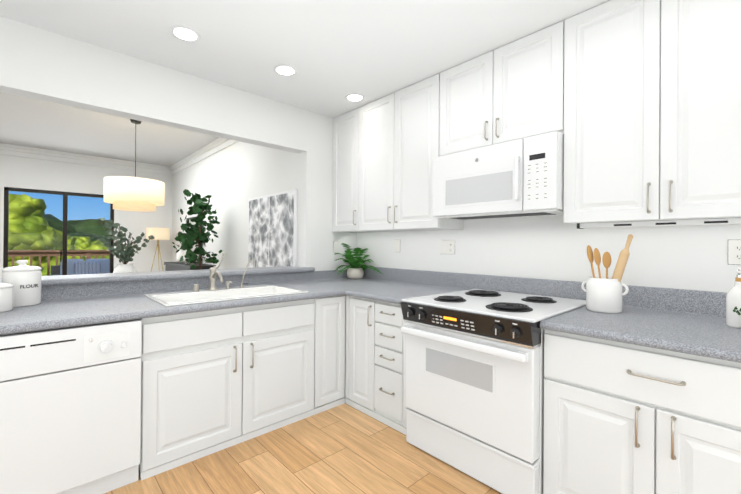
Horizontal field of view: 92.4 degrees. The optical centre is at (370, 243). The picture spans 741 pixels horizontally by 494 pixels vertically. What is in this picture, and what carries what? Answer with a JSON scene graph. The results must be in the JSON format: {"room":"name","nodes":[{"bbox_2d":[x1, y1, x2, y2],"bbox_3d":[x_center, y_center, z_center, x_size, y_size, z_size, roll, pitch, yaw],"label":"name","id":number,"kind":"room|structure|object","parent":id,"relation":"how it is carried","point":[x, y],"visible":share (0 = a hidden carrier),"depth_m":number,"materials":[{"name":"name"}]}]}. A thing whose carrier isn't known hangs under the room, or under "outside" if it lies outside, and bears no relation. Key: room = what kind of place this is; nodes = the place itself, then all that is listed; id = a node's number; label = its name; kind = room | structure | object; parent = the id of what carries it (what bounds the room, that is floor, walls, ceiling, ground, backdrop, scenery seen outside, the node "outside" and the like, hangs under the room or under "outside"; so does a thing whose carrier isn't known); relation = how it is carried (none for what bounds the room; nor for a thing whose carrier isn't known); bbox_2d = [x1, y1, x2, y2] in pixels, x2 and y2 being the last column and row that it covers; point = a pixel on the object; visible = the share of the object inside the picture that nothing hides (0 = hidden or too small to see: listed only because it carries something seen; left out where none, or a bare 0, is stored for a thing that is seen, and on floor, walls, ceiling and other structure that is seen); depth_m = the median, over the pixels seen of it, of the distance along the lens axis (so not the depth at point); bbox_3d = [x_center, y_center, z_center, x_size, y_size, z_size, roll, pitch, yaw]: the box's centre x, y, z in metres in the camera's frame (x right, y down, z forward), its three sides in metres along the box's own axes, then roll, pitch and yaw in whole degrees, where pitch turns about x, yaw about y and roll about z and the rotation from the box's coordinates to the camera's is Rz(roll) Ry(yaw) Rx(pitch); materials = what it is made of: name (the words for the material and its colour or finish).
{"room":"kitchen","nodes":[
{"label":"kitchen","id":0,"kind":"room"},
{"bbox_2d":[0,154,171,277],"bbox_3d":[-5.417,-0.151,5.929,3.720,2.800,0.120,1,0,-43],"label":"wall","id":1,"kind":"structure","parent":0,"point":[15,171],"depth_m":6.32,"materials":[{"name":"white paint"}]},
{"bbox_2d":[3,187,113,274],"bbox_3d":[-5.250,0.181,6.060,1.410,2.140,0.095,1,0,-43],"label":"door frame","id":2,"kind":"structure","parent":1,"relation":"attached to","point":[63,251],"depth_m":6.05,"materials":[{"name":"brown metal"}]},
{"bbox_2d":[0,143,169,174],"bbox_3d":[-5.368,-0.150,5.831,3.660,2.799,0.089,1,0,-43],"label":"crown molding","id":3,"kind":"structure","parent":1,"relation":"attached to","point":[5,149],"depth_m":6.13,"materials":[{"name":"white paint"}]},
{"bbox_2d":[0,92,218,165],"bbox_3d":[-3.723,-1.619,4.212,3.853,0.150,4.933,1,0,-43],"label":"ceiling","id":4,"kind":"structure","parent":0,"point":[30,122],"depth_m":5.00,"materials":[{"name":"grey paint"}]},
{"bbox_2d":[104,119,164,211],"bbox_3d":[-2.929,-0.980,4.427,0.630,1.114,0.630,1,0,-43],"label":"pendant lamp","id":5,"kind":"object","parent":4,"relation":"hanging from","point":[126,193],"visible":0.98,"depth_m":4.21,"materials":[{"name":"fabric"}]},
{"bbox_2d":[0,16,355,270],"bbox_3d":[-1.808,-0.137,2.537,4.350,2.800,0.137,1,0,-43],"label":"wall","id":6,"kind":"structure","parent":0,"point":[36,63],"depth_m":2.75,"materials":[{"name":"white paint"}]},
{"bbox_2d":[0,266,314,285],"bbox_3d":[-2.064,0.240,2.367,3.808,0.040,0.365,1,0,-43],"label":"sill","id":7,"kind":"structure","parent":6,"relation":"on","point":[95,278],"depth_m":2.65,"materials":[{"name":"laminate"}]},
{"bbox_2d":[41,269,347,300],"bbox_3d":[-1.467,0.312,2.744,3.598,0.091,0.020,1,0,-43],"label":"backsplash","id":8,"kind":"structure","parent":6,"relation":"attached to","point":[48,293],"depth_m":2.61,"materials":[{"name":"grey stone"}]},
{"bbox_2d":[333,241,338,252],"bbox_3d":[-0.363,0.033,3.772,0.078,0.123,0.011,1,0,-43],"label":"outlet","id":9,"kind":"object","parent":6,"relation":"attached to","point":[335,246],"visible":1,"depth_m":3.77,"materials":[{"name":"white plastic"}]},
{"bbox_2d":[172,141,298,268],"bbox_3d":[-2.364,-0.131,5.476,0.120,2.800,4.933,1,0,-43],"label":"wall","id":10,"kind":"structure","parent":0,"point":[233,179],"depth_m":4.88,"materials":[{"name":"white paint"}]},
{"bbox_2d":[170,137,238,175],"bbox_3d":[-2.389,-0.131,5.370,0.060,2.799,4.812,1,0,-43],"label":"crown molding","id":11,"kind":"structure","parent":10,"relation":"attached to","point":[211,148],"depth_m":5.70,"materials":[{"name":"white paint"}]},
{"bbox_2d":[248,189,296,267],"bbox_3d":[-1.147,-0.109,4.050,0.028,0.905,1.120,1,0,-43],"label":"picture frame","id":12,"kind":"object","parent":10,"relation":"attached to","point":[272,230],"visible":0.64,"depth_m":3.96,"materials":[{"name":"white paper"}]},
{"bbox_2d":[104,403,501,493],"bbox_3d":[-1.961,1.288,2.680,4.400,0.050,9.350,1,0,-43],"label":"floor","id":13,"kind":"structure","parent":0,"point":[344,448],"depth_m":2.02,"materials":[{"name":"brown wood"}]},
{"bbox_2d":[0,319,141,493],"bbox_3d":[-1.700,0.831,1.925,0.656,0.864,0.790,1,0,-43],"label":"dishwasher","id":14,"kind":"object","parent":13,"relation":"on","point":[70,410],"visible":1,"depth_m":1.69,"materials":[{"name":"white"}]},
{"bbox_2d":[146,228,169,271],"bbox_3d":[-3.980,0.482,6.670,0.484,1.562,0.468,1,0,-43],"label":"tripod floor lamp","id":15,"kind":"object","parent":13,"relation":"on","point":[158,234],"visible":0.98,"depth_m":6.59,"materials":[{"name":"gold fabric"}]},
{"bbox_2d":[164,262,215,270],"bbox_3d":[-2.955,0.791,5.744,0.358,0.950,1.500,1,0,-43],"label":"console table","id":16,"kind":"object","parent":13,"relation":"on","point":[173,266],"visible":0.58,"depth_m":5.50,"materials":[{"name":"black"}]},
{"bbox_2d":[172,234,188,263],"bbox_3d":[-3.055,0.075,5.827,0.280,0.479,0.501,1,0,-43],"label":"potted plant","id":17,"kind":"object","parent":16,"relation":"on","point":[181,252],"visible":0.29,"depth_m":5.86,"materials":[{"name":"white ceramic"}]},
{"bbox_2d":[186,216,201,262],"bbox_3d":[-2.988,-0.069,6.004,0.030,0.769,0.730,1,0,-43],"label":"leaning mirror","id":18,"kind":"object","parent":16,"relation":"on","point":[195,245],"visible":0.23,"depth_m":5.99,"materials":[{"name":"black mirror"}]},
{"bbox_2d":[174,189,221,269],"bbox_3d":[-2.313,0.286,4.775,0.566,1.962,0.759,1,0,-43],"label":"ficus tree","id":19,"kind":"object","parent":13,"relation":"on","point":[194,232],"visible":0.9,"depth_m":4.71,"materials":[{"name":"green plant"}]},
{"bbox_2d":[116,301,315,479],"bbox_3d":[-1.089,0.835,2.564,1.101,0.868,0.797,1,0,-43],"label":"base cabinet","id":20,"kind":"object","parent":13,"relation":"on","point":[220,379],"depth_m":2.18,"materials":[{"name":"white wood"}]},
{"bbox_2d":[0,277,411,334],"bbox_3d":[-1.198,0.378,2.452,3.597,0.040,0.812,1,0,-43],"label":"countertop","id":21,"kind":"structure","parent":20,"relation":"on","point":[63,312],"depth_m":2.04,"materials":[{"name":"grey stone"}]},
{"bbox_2d":[0,283,13,312],"bbox_3d":[-1.955,0.259,1.838,0.155,0.183,0.155,1,0,-43],"label":"tea canister","id":22,"kind":"object","parent":21,"relation":"on","point":[6,296],"visible":1,"depth_m":1.83,"materials":[{"name":"white ceramic"}]},
{"bbox_2d":[2,260,41,306],"bbox_3d":[-2.002,0.221,2.041,0.167,0.259,0.175,1,0,-43],"label":"flour canister","id":23,"kind":"object","parent":21,"relation":"on","point":[23,278],"visible":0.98,"depth_m":2.00,"materials":[{"name":"white ceramic"}]},
{"bbox_2d":[192,253,255,292],"bbox_3d":[-1.075,0.215,2.698,0.456,0.271,0.234,1,0,-43],"label":"faucet","id":24,"kind":"object","parent":21,"relation":"on","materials":[{"name":"silver metal"}]},
{"bbox_2d":[144,285,307,304],"bbox_3d":[-1.012,0.456,2.547,0.950,0.211,0.580,1,0,-43],"label":"sink","id":25,"kind":"object","parent":21,"relation":"in","point":[182,296],"depth_m":2.62,"materials":[{"name":"white ceramic"}]},
{"bbox_2d":[334,243,382,278],"bbox_3d":[-0.153,0.181,3.580,0.477,0.375,0.513,1,0,-43],"label":"potted fern","id":26,"kind":"object","parent":21,"relation":"on","point":[355,271],"visible":1,"depth_m":3.70,"materials":[{"name":"green plant"}]},
{"bbox_2d":[312,293,347,414],"bbox_3d":[-0.558,0.840,3.030,0.311,0.868,0.835,1,0,-43],"label":"base cabinet","id":27,"kind":"object","parent":13,"relation":"on","point":[331,312],"depth_m":2.75,"materials":[{"name":"white wood"}]},
{"bbox_2d":[348,297,371,416],"bbox_3d":[0.199,0.845,2.999,0.797,0.868,0.352,1,0,-43],"label":"base cabinet","id":28,"kind":"object","parent":13,"relation":"on","point":[359,308],"depth_m":2.71,"materials":[{"name":"white wood"}]},
{"bbox_2d":[372,301,406,434],"bbox_3d":[0.442,0.846,2.736,0.797,0.868,0.364,1,0,-43],"label":"base cabinet","id":29,"kind":"object","parent":13,"relation":"on","point":[388,341],"depth_m":2.49,"materials":[{"name":"white wood"}]},
{"bbox_2d":[344,285,468,304],"bbox_3d":[0.332,0.390,2.849,0.812,0.040,0.682,1,0,-43],"label":"countertop","id":30,"kind":"structure","parent":29,"relation":"on","point":[394,294],"depth_m":2.75,"materials":[{"name":"grey stone"}]},
{"bbox_2d":[400,289,585,493],"bbox_3d":[0.783,0.809,2.235,0.912,0.944,0.831,1,0,-43],"label":"range","id":31,"kind":"object","parent":13,"relation":"on","point":[474,381],"visible":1,"depth_m":1.90,"materials":[{"name":"white metal"}]},
{"bbox_2d":[543,329,740,493],"bbox_3d":[1.415,0.850,1.686,0.797,0.868,0.846,1,0,-43],"label":"base cabinet","id":32,"kind":"object","parent":13,"relation":"on","point":[642,392],"depth_m":1.45,"materials":[{"name":"white wood"}]},
{"bbox_2d":[540,305,740,364],"bbox_3d":[1.558,0.394,1.524,0.812,0.040,1.276,1,0,-43],"label":"countertop","id":33,"kind":"structure","parent":32,"relation":"on","point":[694,334],"depth_m":1.56,"materials":[{"name":"grey stone"}]},
{"bbox_2d":[581,234,633,313],"bbox_3d":[1.310,0.161,1.977,0.170,0.425,0.246,1,0,-43],"label":"utensil crock","id":34,"kind":"object","parent":33,"relation":"on","point":[606,294],"visible":1,"depth_m":1.92,"materials":[{"name":"white ceramic"}]},
{"bbox_2d":[726,268,740,327],"bbox_3d":[1.666,0.241,1.606,0.085,0.268,0.084,1,0,-43],"label":"oil bottle","id":35,"kind":"object","parent":33,"relation":"on","point":[733,307],"visible":1,"depth_m":1.59,"materials":[{"name":"white ceramic"}]},
{"bbox_3d":[-3.116,0.860,4.300,1.000,0.800,1.000,1,0,-43],"label":"dining table","id":36,"kind":"object","parent":13,"relation":"on","visible":0},
{"bbox_2d":[97,218,153,272],"bbox_3d":[-2.954,0.077,4.329,0.615,0.768,0.480,1,0,-43],"label":"vase","id":37,"kind":"object","parent":36,"relation":"on","point":[125,255],"visible":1,"depth_m":4.30,"materials":[{"name":"white ceramic"}]},
{"bbox_2d":[0,0,609,117],"bbox_3d":[-0.261,-1.433,0.872,4.400,0.200,4.400,1,0,-43],"label":"ceiling","id":38,"kind":"structure","parent":0,"point":[333,53],"depth_m":2.26,"materials":[{"name":"white paint"}]},
{"bbox_2d":[170,25,200,41],"bbox_3d":[-1.178,-1.332,2.259,0.175,0.006,0.175,0,0,2],"label":"recessed light","id":39,"kind":"object","parent":38,"relation":"in","point":[185,34],"depth_m":2.25,"materials":[{"name":"white paint"}]},
{"bbox_2d":[273,65,296,75],"bbox_3d":[-0.653,-1.327,2.723,0.175,0.006,0.175,0,0,2],"label":"recessed light","id":40,"kind":"object","parent":38,"relation":"in","point":[284,70],"depth_m":2.72,"materials":[{"name":"white paint"}]},
{"bbox_2d":[345,94,363,101],"bbox_3d":[-0.143,-1.322,3.217,0.175,0.006,0.175,0,0,2],"label":"recessed light","id":41,"kind":"object","parent":38,"relation":"in","point":[350,97],"depth_m":3.21,"materials":[{"name":"white paint"}]},
{"bbox_2d":[356,215,740,291],"bbox_3d":[1.382,-0.116,2.410,0.120,2.803,4.657,1,0,-43],"label":"wall","id":42,"kind":"structure","parent":0,"point":[542,247],"depth_m":2.41,"materials":[{"name":"white paint"}]},
{"bbox_2d":[332,109,367,232],"bbox_3d":[-0.131,-0.723,3.704,0.346,1.198,0.419,1,0,-43],"label":"upper cabinet","id":43,"kind":"object","parent":42,"relation":"attached to","point":[344,126],"depth_m":3.59,"materials":[{"name":"white wood"}]},
{"bbox_2d":[394,240,399,251],"bbox_3d":[0.264,0.019,3.520,0.011,0.123,0.078,1,0,-43],"label":"outlet","id":44,"kind":"object","parent":42,"relation":"attached to","point":[396,245],"visible":1,"depth_m":3.52,"materials":[{"name":"white plastic"}]},
{"bbox_2d":[356,74,462,231],"bbox_3d":[0.332,-0.721,3.204,0.346,1.198,0.944,1,0,-43],"label":"upper cabinet","id":45,"kind":"object","parent":42,"relation":"attached to","point":[398,133],"depth_m":3.04,"materials":[{"name":"white wood"}]},
{"bbox_2d":[440,240,454,253],"bbox_3d":[0.666,0.028,3.085,0.011,0.123,0.153,1,0,-43],"label":"double electrical outlet","id":46,"kind":"object","parent":42,"relation":"attached to","point":[447,246],"visible":1,"depth_m":3.08,"materials":[{"name":"white plastic"}]},
{"bbox_2d":[440,21,563,155],"bbox_3d":[0.957,-0.986,2.531,0.346,0.663,0.888,1,0,-43],"label":"upper cabinet","id":47,"kind":"object","parent":42,"relation":"attached to","point":[512,91],"depth_m":2.35,"materials":[{"name":"white wood"}]},
{"bbox_2d":[432,131,563,220],"bbox_3d":[0.905,-0.420,2.484,0.476,0.459,0.884,1,0,-43],"label":"microwave","id":48,"kind":"object","parent":47,"relation":"attached to","point":[520,178],"visible":0.96,"depth_m":2.27,"materials":[{"name":"white plastic"}]},
{"bbox_2d":[359,266,726,316],"bbox_3d":[1.068,0.310,2.639,0.020,0.128,3.578,1,0,-43],"label":"backsplash","id":49,"kind":"structure","parent":42,"relation":"attached to","point":[710,303],"depth_m":2.40,"materials":[{"name":"grey stone"}]},
{"bbox_2d":[563,0,740,224],"bbox_3d":[1.561,-0.717,1.875,0.346,1.198,0.892,1,0,-43],"label":"upper cabinet","id":50,"kind":"object","parent":42,"relation":"attached to","point":[637,103],"depth_m":1.78,"materials":[{"name":"white wood"}]},
{"bbox_2d":[577,218,740,228],"bbox_3d":[1.652,-0.102,1.647,0.090,0.030,1.232,1,0,-43],"label":"under-cabinet light","id":51,"kind":"object","parent":50,"relation":"attached to","point":[701,222],"visible":1,"depth_m":1.78,"materials":[{"name":"white"}]},
{"bbox_2d":[728,240,740,264],"bbox_3d":[1.863,0.042,1.794,0.008,0.128,0.083,1,0,-43],"label":"outlet","id":52,"kind":"object","parent":42,"relation":"attached to","point":[734,252],"visible":1,"depth_m":1.80,"materials":[{"name":"white plastic"}]},
{"label":"outside","id":53,"kind":"structure","parent":0,"visible":0},
{"bbox_3d":[-6.114,1.283,6.945,6.300,0.050,2.313,1,0,-43],"label":"deck","id":54,"kind":"object","parent":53,"visible":0},
{"bbox_2d":[8,250,109,275],"bbox_3d":[-6.840,0.695,7.735,6.300,1.120,0.140,1,0,-43],"label":"deck railing","id":55,"kind":"object","parent":54,"relation":"on","point":[40,253],"depth_m":7.64,"materials":[{"name":"brown wood"}]},
{"bbox_2d":[51,259,109,275],"bbox_3d":[-5.932,0.785,7.417,1.100,0.930,0.800,1,0,-43],"label":"sofa","id":56,"kind":"object","parent":54,"relation":"on","point":[91,265],"depth_m":7.37,"materials":[{"name":"grey"}]},
{"bbox_3d":[-71.227,36.523,80.364,400.000,83.200,191.500,1,0,-43],"label":"hill","id":57,"kind":"object","parent":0,"visible":0},
{"bbox_2d":[8,193,109,275],"bbox_3d":[-31.601,5.848,29.104,47.834,18.583,62.725,1,0,-43],"label":"trees","id":58,"kind":"object","parent":57,"relation":"on","point":[32,234],"depth_m":9.54,"materials":[{"name":"green plant"}]}
]}

